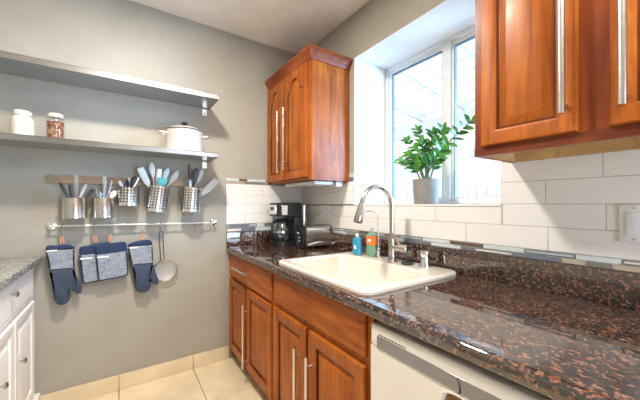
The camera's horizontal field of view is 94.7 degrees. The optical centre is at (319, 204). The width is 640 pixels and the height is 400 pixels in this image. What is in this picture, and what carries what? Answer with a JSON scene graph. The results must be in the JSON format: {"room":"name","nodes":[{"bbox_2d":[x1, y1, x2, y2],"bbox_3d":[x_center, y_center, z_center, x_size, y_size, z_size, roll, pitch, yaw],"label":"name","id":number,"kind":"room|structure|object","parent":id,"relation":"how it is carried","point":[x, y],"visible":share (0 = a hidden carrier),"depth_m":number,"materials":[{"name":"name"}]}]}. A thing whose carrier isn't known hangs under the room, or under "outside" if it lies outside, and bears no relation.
{"room":"kitchen","nodes":[
{"label":"kitchen","id":0,"kind":"room"},
{"bbox_2d":[0,0,295,395],"bbox_3d":[-1.161,-0.081,2.383,3.085,3.025,0.120,0,0,-34],"label":"wall","id":1,"kind":"structure","parent":0,"point":[110,328],"depth_m":2.14,"materials":[{"name":"beige paint"}]},
{"bbox_2d":[0,50,218,115],"bbox_3d":[-1.475,-0.780,1.917,1.523,0.091,0.300,0,0,-34],"label":"wall shelf","id":2,"kind":"object","parent":1,"relation":"attached to","point":[14,64],"visible":1,"depth_m":1.90,"materials":[{"name":"metal"}]},
{"bbox_2d":[0,132,218,168],"bbox_3d":[-1.475,-0.342,1.917,1.523,0.088,0.300,0,0,-34],"label":"wall shelf","id":3,"kind":"object","parent":1,"relation":"attached to","point":[7,139],"visible":0.93,"depth_m":1.89,"materials":[{"name":"metal"}]},
{"bbox_2d":[10,109,33,134],"bbox_3d":[-1.729,-0.465,1.711,0.101,0.157,0.102,0,0,-34],"label":"storage jar","id":4,"kind":"object","parent":3,"relation":"on","point":[21,122],"visible":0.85,"depth_m":1.68,"materials":[{"name":"beige ceramic"}]},
{"bbox_2d":[47,113,64,137],"bbox_3d":[-1.609,-0.468,1.792,0.086,0.162,0.086,0,0,-34],"label":"storage jar","id":5,"kind":"object","parent":3,"relation":"on","point":[55,129],"visible":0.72,"depth_m":1.77,"materials":[{"name":"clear glass"}]},
{"bbox_2d":[158,122,208,151],"bbox_3d":[-1.017,-0.502,2.215,0.282,0.231,0.269,0,0,9],"label":"stock pot","id":6,"kind":"object","parent":3,"relation":"on","point":[183,137],"visible":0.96,"depth_m":2.11,"materials":[{"name":"white ceramic"}]},
{"bbox_2d":[48,175,182,186],"bbox_3d":[-1.421,-0.165,2.122,0.797,0.050,0.021,0,0,-34],"label":"wall bar","id":7,"kind":"object","parent":1,"relation":"attached to","point":[51,178],"visible":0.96,"depth_m":2.03,"materials":[{"name":"brown wood"}]},
{"bbox_2d":[62,175,87,218],"bbox_3d":[-1.596,-0.051,1.919,0.132,0.289,0.141,0,0,-34],"label":"utensil caddy","id":8,"kind":"object","parent":7,"relation":"hanging from","point":[72,208],"visible":0.98,"depth_m":1.87,"materials":[{"name":"metal"}]},
{"bbox_2d":[59,183,69,197],"bbox_3d":[-1.609,-0.027,1.898,0.108,0.222,0.015,0,0,-34],"label":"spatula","id":9,"kind":"object","parent":8,"relation":"in","point":[61,185],"visible":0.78,"depth_m":1.88,"materials":[{"name":"grey plastic"}]},
{"bbox_2d":[68,185,73,197],"bbox_3d":[-1.595,-0.021,1.902,0.014,0.208,0.046,0,0,43],"label":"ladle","id":10,"kind":"object","parent":8,"relation":"in","point":[70,187],"visible":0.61,"depth_m":1.89,"materials":[{"name":"grey plastic"}]},
{"bbox_2d":[62,198,87,218],"bbox_3d":[-1.593,0.025,1.915,0.132,0.137,0.132,0,0,-34],"label":"cup","id":11,"kind":"object","parent":8,"relation":"on","point":[72,208],"depth_m":1.86,"materials":[{"name":"metal"}]},
{"bbox_2d":[78,184,86,197],"bbox_3d":[-1.577,-0.026,1.923,0.086,0.220,0.014,0,0,-34],"label":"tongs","id":12,"kind":"object","parent":8,"relation":"in","point":[85,185],"visible":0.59,"depth_m":1.93,"materials":[{"name":"silver metal"}]},
{"bbox_2d":[85,189,94,197],"bbox_3d":[-1.571,-0.011,1.942,0.137,0.192,0.014,0,0,-38],"label":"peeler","id":13,"kind":"object","parent":8,"relation":"in","point":[91,191],"visible":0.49,"depth_m":1.97,"materials":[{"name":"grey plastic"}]},
{"bbox_2d":[92,176,115,218],"bbox_3d":[-1.469,-0.051,2.004,0.132,0.289,0.141,0,0,-34],"label":"utensil caddy","id":14,"kind":"object","parent":7,"relation":"hanging from","point":[102,208],"visible":1,"depth_m":1.95,"materials":[{"name":"metal"}]},
{"bbox_2d":[92,198,115,218],"bbox_3d":[-1.466,0.025,2.001,0.132,0.137,0.132,0,0,-34],"label":"cup","id":15,"kind":"object","parent":14,"relation":"on","point":[102,208],"depth_m":1.95,"materials":[{"name":"metal"}]},
{"bbox_2d":[109,190,116,197],"bbox_3d":[-1.448,-0.008,2.014,0.102,0.185,0.024,0,0,-34],"label":"spoon","id":16,"kind":"object","parent":14,"relation":"in","point":[113,193],"visible":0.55,"depth_m":2.02,"materials":[{"name":"plastic"}]},
{"bbox_2d":[117,177,139,205],"bbox_3d":[-1.349,-0.091,2.079,0.132,0.209,0.134,0,0,21],"label":"utensil caddy","id":17,"kind":"object","parent":7,"relation":"hanging from","point":[127,196],"visible":1,"depth_m":2.03,"materials":[{"name":"silver metal"}]},
{"bbox_2d":[117,186,139,205],"bbox_3d":[-1.350,-0.055,2.079,0.132,0.133,0.132,3,-2,-34],"label":"cup","id":18,"kind":"object","parent":17,"relation":"on","point":[127,196],"depth_m":2.03,"materials":[{"name":"silver metal"}]},
{"bbox_2d":[131,176,135,186],"bbox_3d":[-1.337,-0.102,2.079,0.067,0.201,0.025,0,0,-34],"label":"serving spoon","id":19,"kind":"object","parent":17,"relation":"in","point":[133,180],"visible":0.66,"depth_m":2.08,"materials":[{"name":"grey plastic"}]},
{"bbox_2d":[145,185,169,212],"bbox_3d":[-1.199,-0.065,2.180,0.163,0.259,0.144,0,0,-45],"label":"utensil caddy","id":20,"kind":"object","parent":7,"relation":"hanging from","point":[157,197],"visible":0.96,"depth_m":2.12,"materials":[{"name":"silver metal"}]},
{"bbox_2d":[137,167,149,186],"bbox_3d":[-1.238,-0.112,2.141,0.153,0.312,0.014,0,0,-38],"label":"spatula","id":21,"kind":"object","parent":20,"relation":"in","point":[141,171],"visible":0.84,"depth_m":2.12,"materials":[{"name":"plastic"}]},
{"bbox_2d":[149,162,154,184],"bbox_3d":[-1.223,-0.135,2.166,0.061,0.354,0.024,0,0,-34],"label":"spoon","id":22,"kind":"object","parent":20,"relation":"in","point":[151,165],"visible":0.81,"depth_m":2.15,"materials":[{"name":"plastic"}]},
{"bbox_2d":[155,169,161,184],"bbox_3d":[-1.195,-0.110,2.169,0.049,0.305,0.013,0,0,-17],"label":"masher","id":23,"kind":"object","parent":20,"relation":"in","point":[158,171],"visible":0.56,"depth_m":2.17,"materials":[{"name":"white plastic"}]},
{"bbox_2d":[157,177,166,185],"bbox_3d":[-1.176,-0.079,2.167,0.096,0.245,0.015,0,0,-21],"label":"scraper","id":24,"kind":"object","parent":20,"relation":"in","point":[160,181],"visible":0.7,"depth_m":2.17,"materials":[{"name":"teal plastic"}]},
{"bbox_2d":[162,168,168,178],"bbox_3d":[-1.193,-0.117,2.197,0.125,0.320,0.025,0,0,-34],"label":"serving spoon","id":25,"kind":"object","parent":20,"relation":"in","point":[166,171],"visible":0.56,"depth_m":2.21,"materials":[{"name":"plastic"}]},
{"bbox_2d":[166,171,178,186],"bbox_3d":[-1.158,-0.106,2.199,0.188,0.302,0.025,0,0,-34],"label":"turner","id":26,"kind":"object","parent":20,"relation":"in","point":[175,174],"visible":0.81,"depth_m":2.22,"materials":[{"name":"grey plastic"}]},
{"bbox_2d":[180,180,201,212],"bbox_3d":[-1.009,-0.065,2.308,0.162,0.261,0.151,0,0,-39],"label":"utensil caddy","id":27,"kind":"object","parent":7,"relation":"hanging from","point":[190,196],"visible":1,"depth_m":2.25,"materials":[{"name":"silver metal"}]},
{"bbox_2d":[188,164,190,186],"bbox_3d":[-1.014,-0.134,2.293,0.013,0.361,0.028,0,0,30],"label":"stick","id":28,"kind":"object","parent":27,"relation":"in","point":[189,168],"visible":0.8,"depth_m":2.29,"materials":[{"name":"black plastic"}]},
{"bbox_2d":[192,168,198,186],"bbox_3d":[-0.993,-0.120,2.305,0.088,0.336,0.024,0,0,-29],"label":"spoon","id":29,"kind":"object","parent":27,"relation":"in","point":[195,176],"visible":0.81,"depth_m":2.31,"materials":[{"name":"grey plastic"}]},
{"bbox_2d":[195,168,203,186],"bbox_3d":[-0.991,-0.122,2.328,0.141,0.342,0.025,0,0,-34],"label":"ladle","id":30,"kind":"object","parent":27,"relation":"in","point":[201,172],"visible":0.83,"depth_m":2.34,"materials":[{"name":"grey plastic"}]},
{"bbox_2d":[201,178,218,195],"bbox_3d":[-0.938,-0.083,2.354,0.257,0.268,0.014,0,0,-34],"label":"turner","id":31,"kind":"object","parent":27,"relation":"in","point":[213,182],"visible":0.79,"depth_m":2.38,"materials":[{"name":"grey plastic"}]},
{"bbox_2d":[46,219,215,229],"bbox_3d":[-1.310,0.145,2.176,1.069,0.064,0.056,0,0,-34],"label":"rail","id":32,"kind":"object","parent":1,"relation":"attached to","point":[50,225],"visible":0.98,"depth_m":2.06,"materials":[{"name":"metal"}]},
{"bbox_3d":[-1.671,0.164,1.907,0.005,0.070,0.023,0,0,-34],"label":"hook","id":33,"kind":"object","parent":32,"relation":"hanging from","visible":0},
{"bbox_2d":[45,236,81,304],"bbox_3d":[-1.655,0.428,1.907,0.179,0.443,0.038,0,0,-34],"label":"oven mitt","id":34,"kind":"object","parent":33,"relation":"hanging from","point":[61,258],"visible":1,"depth_m":1.89,"materials":[{"name":"fabric"}]},
{"bbox_3d":[-1.300,0.164,2.157,0.005,0.062,0.023,0,0,-34],"label":"hook","id":35,"kind":"object","parent":32,"relation":"hanging from","visible":0},
{"bbox_2d":[128,234,158,291],"bbox_3d":[-1.289,0.429,2.154,0.198,0.430,0.038,0,0,-34],"label":"oven mitt","id":36,"kind":"object","parent":35,"relation":"hanging from","point":[140,252],"visible":1,"depth_m":2.14,"materials":[{"name":"fabric"}]},
{"bbox_3d":[-1.529,0.163,2.002,0.005,0.066,0.023,0,0,-34],"label":"hook","id":37,"kind":"object","parent":32,"relation":"hanging from","visible":0},
{"bbox_2d":[79,235,109,283],"bbox_3d":[-1.522,0.371,2.008,0.189,0.322,0.020,0,0,-34],"label":"pot holder","id":38,"kind":"object","parent":37,"relation":"hanging from","point":[86,253],"visible":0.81,"depth_m":1.98,"materials":[{"name":"grey fabric"}]},
{"bbox_3d":[-1.461,0.163,2.049,0.005,0.064,0.023,0,0,-34],"label":"hook","id":39,"kind":"object","parent":32,"relation":"hanging from","visible":0},
{"bbox_2d":[95,235,127,280],"bbox_3d":[-1.438,0.366,2.038,0.190,0.312,0.020,0,0,-34],"label":"pot holder","id":40,"kind":"object","parent":39,"relation":"hanging from","point":[111,258],"visible":1,"depth_m":2.03,"materials":[{"name":"grey fabric"}]},
{"bbox_2d":[40,346,230,399],"bbox_3d":[-1.548,1.277,2.042,1.858,0.108,0.010,0,0,-34],"label":"baseboard","id":41,"kind":"structure","parent":1,"relation":"attached to","point":[86,391],"depth_m":2.17,"materials":[{"name":"beige tile"}]},
{"bbox_2d":[226,178,267,184],"bbox_3d":[-0.647,-0.204,2.651,0.392,0.048,0.009,0,0,-34],"label":"trim","id":42,"kind":"structure","parent":1,"relation":"attached to","point":[228,180],"depth_m":2.64,"materials":[{"name":"tile"}]},
{"bbox_2d":[226,223,284,231],"bbox_3d":[-0.500,0.206,2.750,0.746,0.070,0.009,0,0,-34],"label":"trim","id":43,"kind":"structure","parent":1,"relation":"attached to","point":[248,226],"depth_m":2.67,"materials":[{"name":"tile"}]},
{"bbox_2d":[226,184,301,223],"bbox_3d":[-0.496,-0.005,2.753,0.756,0.350,0.007,0,0,-34],"label":"backsplash","id":44,"kind":"structure","parent":1,"relation":"attached to","point":[245,203],"depth_m":2.68,"materials":[{"name":"white tile"}]},
{"bbox_2d":[87,356,268,399],"bbox_3d":[-0.081,1.382,0.506,2.579,0.100,4.199,0,0,-34],"label":"floor","id":45,"kind":"structure","parent":0,"point":[225,379],"depth_m":2.15,"materials":[{"name":"beige tile"}]},
{"bbox_2d":[0,269,39,399],"bbox_3d":[-1.750,0.850,1.271,0.658,0.962,1.034,0,0,-34],"label":"base cabinet","id":46,"kind":"object","parent":45,"relation":"on","point":[16,300],"visible":1,"depth_m":1.53,"materials":[{"name":"white paint"}]},
{"bbox_2d":[0,256,42,291],"bbox_3d":[-1.754,0.347,1.271,0.652,0.040,1.057,0,0,-34],"label":"countertop","id":47,"kind":"structure","parent":46,"relation":"on","point":[11,269],"depth_m":1.55,"materials":[{"name":"stone"}]},
{"bbox_2d":[229,254,274,399],"bbox_3d":[-0.260,0.872,2.374,0.766,0.917,0.875,0,0,-34],"label":"base cabinet","id":48,"kind":"object","parent":45,"relation":"on","point":[251,286],"visible":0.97,"depth_m":2.08,"materials":[{"name":"brown wood"}]},
{"bbox_2d":[226,230,639,399],"bbox_3d":[0.311,0.327,1.554,0.756,0.170,2.898,0,0,-34],"label":"countertop","id":49,"kind":"structure","parent":48,"relation":"on","point":[557,331],"depth_m":1.01,"materials":[{"name":"brown stone"}]},
{"bbox_2d":[269,203,306,246],"bbox_3d":[-0.287,0.175,2.708,0.334,0.381,0.218,0,0,-34],"label":"coffee maker","id":50,"kind":"object","parent":49,"relation":"on","point":[295,213],"visible":0.87,"depth_m":2.63,"materials":[{"name":"black plastic"}]},
{"bbox_2d":[271,219,290,240],"bbox_3d":[-0.349,0.228,2.657,0.169,0.196,0.190,0,0,-5],"label":"coffee carafe","id":51,"kind":"object","parent":50,"relation":"on","point":[276,220],"visible":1,"depth_m":2.61,"materials":[{"name":"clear glass"}]},
{"bbox_2d":[296,224,331,248],"bbox_3d":[-0.057,0.271,2.528,0.305,0.190,0.161,0,0,-30],"label":"toaster","id":52,"kind":"object","parent":49,"relation":"on","point":[306,235],"visible":0.98,"depth_m":2.47,"materials":[{"name":"metal"}]},
{"bbox_2d":[279,250,455,294],"bbox_3d":[0.229,0.406,1.689,0.665,0.300,0.815,0,0,-34],"label":"sink","id":53,"kind":"object","parent":49,"relation":"in","point":[363,274],"depth_m":1.74,"materials":[{"name":"beige ceramic"}]},
{"bbox_2d":[353,233,361,254],"bbox_3d":[0.257,0.273,2.036,0.042,0.148,0.074,0,0,-34],"label":"soap bottle","id":54,"kind":"object","parent":53,"relation":"on","point":[357,242],"visible":1,"depth_m":2.01,"materials":[{"name":"blue plastic"}]},
{"bbox_2d":[366,232,377,256],"bbox_3d":[0.350,0.252,1.988,0.047,0.190,0.088,0,0,-34],"label":"soap bottle","id":55,"kind":"object","parent":53,"relation":"on","point":[371,237],"visible":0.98,"depth_m":1.96,"materials":[{"name":"green plastic"}]},
{"bbox_2d":[401,259,413,264],"bbox_3d":[0.507,0.332,1.710,0.071,0.030,0.072,0,0,-34],"label":"stopper","id":56,"kind":"object","parent":53,"relation":"on","point":[407,262],"visible":1,"depth_m":1.69,"materials":[{"name":"rubber"}]},
{"bbox_2d":[364,210,381,257],"bbox_3d":[0.329,0.192,1.892,0.152,0.312,0.042,0,0,-22],"label":"filter faucet","id":57,"kind":"object","parent":49,"relation":"on","point":[378,248],"visible":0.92,"depth_m":1.91,"materials":[{"name":"silver metal"}]},
{"bbox_2d":[353,184,408,261],"bbox_3d":[0.347,0.113,1.739,0.348,0.468,0.125,0,0,-16],"label":"kitchen faucet","id":58,"kind":"object","parent":49,"relation":"on","point":[393,247],"visible":1,"depth_m":1.77,"materials":[{"name":"silver metal"}]},
{"bbox_2d":[273,274,377,399],"bbox_3d":[0.227,0.872,1.650,0.766,0.917,0.865,0,0,-34],"label":"base cabinet","id":59,"kind":"object","parent":45,"relation":"on","point":[322,345],"visible":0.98,"depth_m":1.41,"materials":[{"name":"brown wood"}]},
{"bbox_2d":[371,321,552,399],"bbox_3d":[0.657,0.877,1.037,0.723,0.907,0.625,0,0,-34],"label":"dishwasher","id":60,"kind":"object","parent":45,"relation":"on","point":[404,366],"visible":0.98,"depth_m":0.90,"materials":[{"name":"metal"}]},
{"bbox_2d":[130,0,368,54],"bbox_3d":[-0.081,-1.543,0.506,2.579,0.100,4.199,0,0,-34],"label":"ceiling","id":61,"kind":"structure","parent":0,"point":[290,26],"depth_m":2.34,"materials":[{"name":"paint"}]},
{"bbox_2d":[302,0,639,273],"bbox_3d":[1.157,-0.081,1.340,0.405,3.025,4.199,0,0,-34],"label":"wall","id":62,"kind":"structure","parent":0,"point":[375,21],"depth_m":2.17,"materials":[{"name":"beige paint"}]},
{"bbox_2d":[265,43,352,184],"bbox_3d":[-0.133,-0.661,2.516,0.417,0.958,0.784,0,0,-34],"label":"upper cabinet","id":63,"kind":"object","parent":62,"relation":"attached to","point":[308,96],"visible":1,"depth_m":2.27,"materials":[{"name":"brown wood"}]},
{"bbox_2d":[285,181,342,187],"bbox_3d":[-0.064,-0.160,2.481,0.255,0.042,0.505,0,0,-34],"label":"light","id":64,"kind":"object","parent":63,"relation":"attached to","point":[308,183],"visible":1,"depth_m":2.33,"materials":[{"name":"white plastic"}]},
{"bbox_2d":[320,205,329,217],"bbox_3d":[0.045,0.064,2.605,0.009,0.110,0.150,0,0,-34],"label":"wall outlet","id":65,"kind":"object","parent":62,"relation":"attached to","point":[325,209],"visible":0.98,"depth_m":2.60,"materials":[{"name":"white plastic"}]},
{"bbox_2d":[349,173,353,181],"bbox_3d":[0.247,-0.214,2.319,0.008,0.068,0.055,0,0,-34],"label":"trim","id":66,"kind":"structure","parent":62,"relation":"attached to","point":[351,175],"depth_m":2.31,"materials":[{"name":"tile"}]},
{"bbox_2d":[354,0,474,203],"bbox_3d":[0.709,-0.572,1.947,0.339,1.142,1.076,0,0,-34],"label":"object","id":67,"kind":"structure","parent":62,"relation":"attached to","point":[450,17],"depth_m":2.31,"materials":[{"name":"white paint"}]},
{"bbox_2d":[353,204,500,206],"bbox_3d":[0.704,0.004,1.944,0.351,0.012,1.076,0,0,-34],"label":"trim","id":68,"kind":"structure","parent":62,"relation":"attached to","point":[488,205],"depth_m":1.69,"materials":[{"name":"white tile"}]},
{"bbox_2d":[393,114,474,203],"bbox_3d":[0.715,-0.269,1.842,0.205,0.535,0.574,0,0,-34],"label":"potted plant","id":69,"kind":"object","parent":68,"relation":"on","point":[426,189],"visible":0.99,"depth_m":1.86,"materials":[{"name":"green plant"}]},
{"bbox_2d":[386,24,500,203],"bbox_3d":[0.879,-0.572,2.062,0.069,1.140,1.075,0,0,-34],"label":"window","id":70,"kind":"structure","parent":62,"relation":"in","point":[448,46],"depth_m":2.03,"materials":[{"name":"white plastic"}]},
{"bbox_2d":[302,149,639,260],"bbox_3d":[0.625,-0.004,1.759,0.007,0.402,2.890,0,0,-34],"label":"tile backsplash","id":71,"kind":"structure","parent":62,"relation":"attached to","point":[571,204],"depth_m":1.27,"materials":[{"name":"white tile"}]},
{"bbox_2d":[330,227,639,272],"bbox_3d":[0.624,0.219,1.759,0.009,0.044,2.890,0,0,-34],"label":"trim","id":72,"kind":"structure","parent":62,"relation":"attached to","point":[626,265],"depth_m":1.32,"materials":[{"name":"tile"}]},
{"bbox_2d":[475,0,639,162],"bbox_3d":[0.983,-0.727,0.880,0.377,1.073,0.910,0,0,-34],"label":"upper cabinet","id":73,"kind":"object","parent":62,"relation":"attached to","point":[554,78],"visible":1,"depth_m":0.97,"materials":[{"name":"brown wood"}]},
{"bbox_2d":[619,205,639,243],"bbox_3d":[1.102,0.069,1.035,0.010,0.136,0.072,0,0,-34],"label":"light switch","id":74,"kind":"object","parent":62,"relation":"attached to","point":[629,215],"visible":1,"depth_m":1.04,"materials":[{"name":"white plastic"}]},
{"label":"outside","id":75,"kind":"structure","parent":0,"visible":0},
{"bbox_3d":[3.809,1.657,5.658,8.370,0.120,18.000,0,0,-34],"label":"ground","id":76,"kind":"structure","parent":75,"visible":0},
{"bbox_2d":[395,39,474,150],"bbox_3d":[1.264,-0.178,5.150,3.560,3.549,8.000,0,0,-34],"label":"patio cover","id":77,"kind":"object","parent":76,"relation":"on","point":[418,89],"visible":0.08,"depth_m":4.30,"materials":[{"name":"white paint"}]},
{"bbox_2d":[470,143,476,157],"bbox_3d":[1.657,-1.053,3.099,0.146,1.100,0.150,0,0,-34],"label":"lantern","id":78,"kind":"object","parent":77,"relation":"hanging from","point":[472,154],"visible":0.18,"depth_m":3.09,"materials":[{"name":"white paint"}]},
{"bbox_2d":[395,151,495,179],"bbox_3d":[1.699,0.222,9.482,2.600,2.750,6.300,0,0,-34],"label":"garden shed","id":79,"kind":"object","parent":76,"relation":"on","point":[463,160],"visible":0.02,"depth_m":6.87,"materials":[{"name":"white"}]},
{"bbox_2d":[395,166,500,197],"bbox_3d":[1.933,0.497,5.616,0.070,2.200,7.025,0,0,-34],"label":"picket fence","id":80,"kind":"object","parent":76,"relation":"on","point":[482,183],"visible":0.13,"depth_m":4.80,"materials":[{"name":"white paint"}]},
{"bbox_3d":[-1.200,0.162,2.224,0.005,0.053,0.023,0,0,-34],"label":"hook","id":81,"kind":"object","parent":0,"visible":0},
{"bbox_2d":[154,231,177,281],"bbox_3d":[-1.184,0.397,2.258,0.172,0.391,0.046,0,0,-34],"label":"sieve","id":82,"kind":"object","parent":81,"relation":"hanging from","point":[159,231],"visible":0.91,"depth_m":2.24,"materials":[{"name":"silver metal"}]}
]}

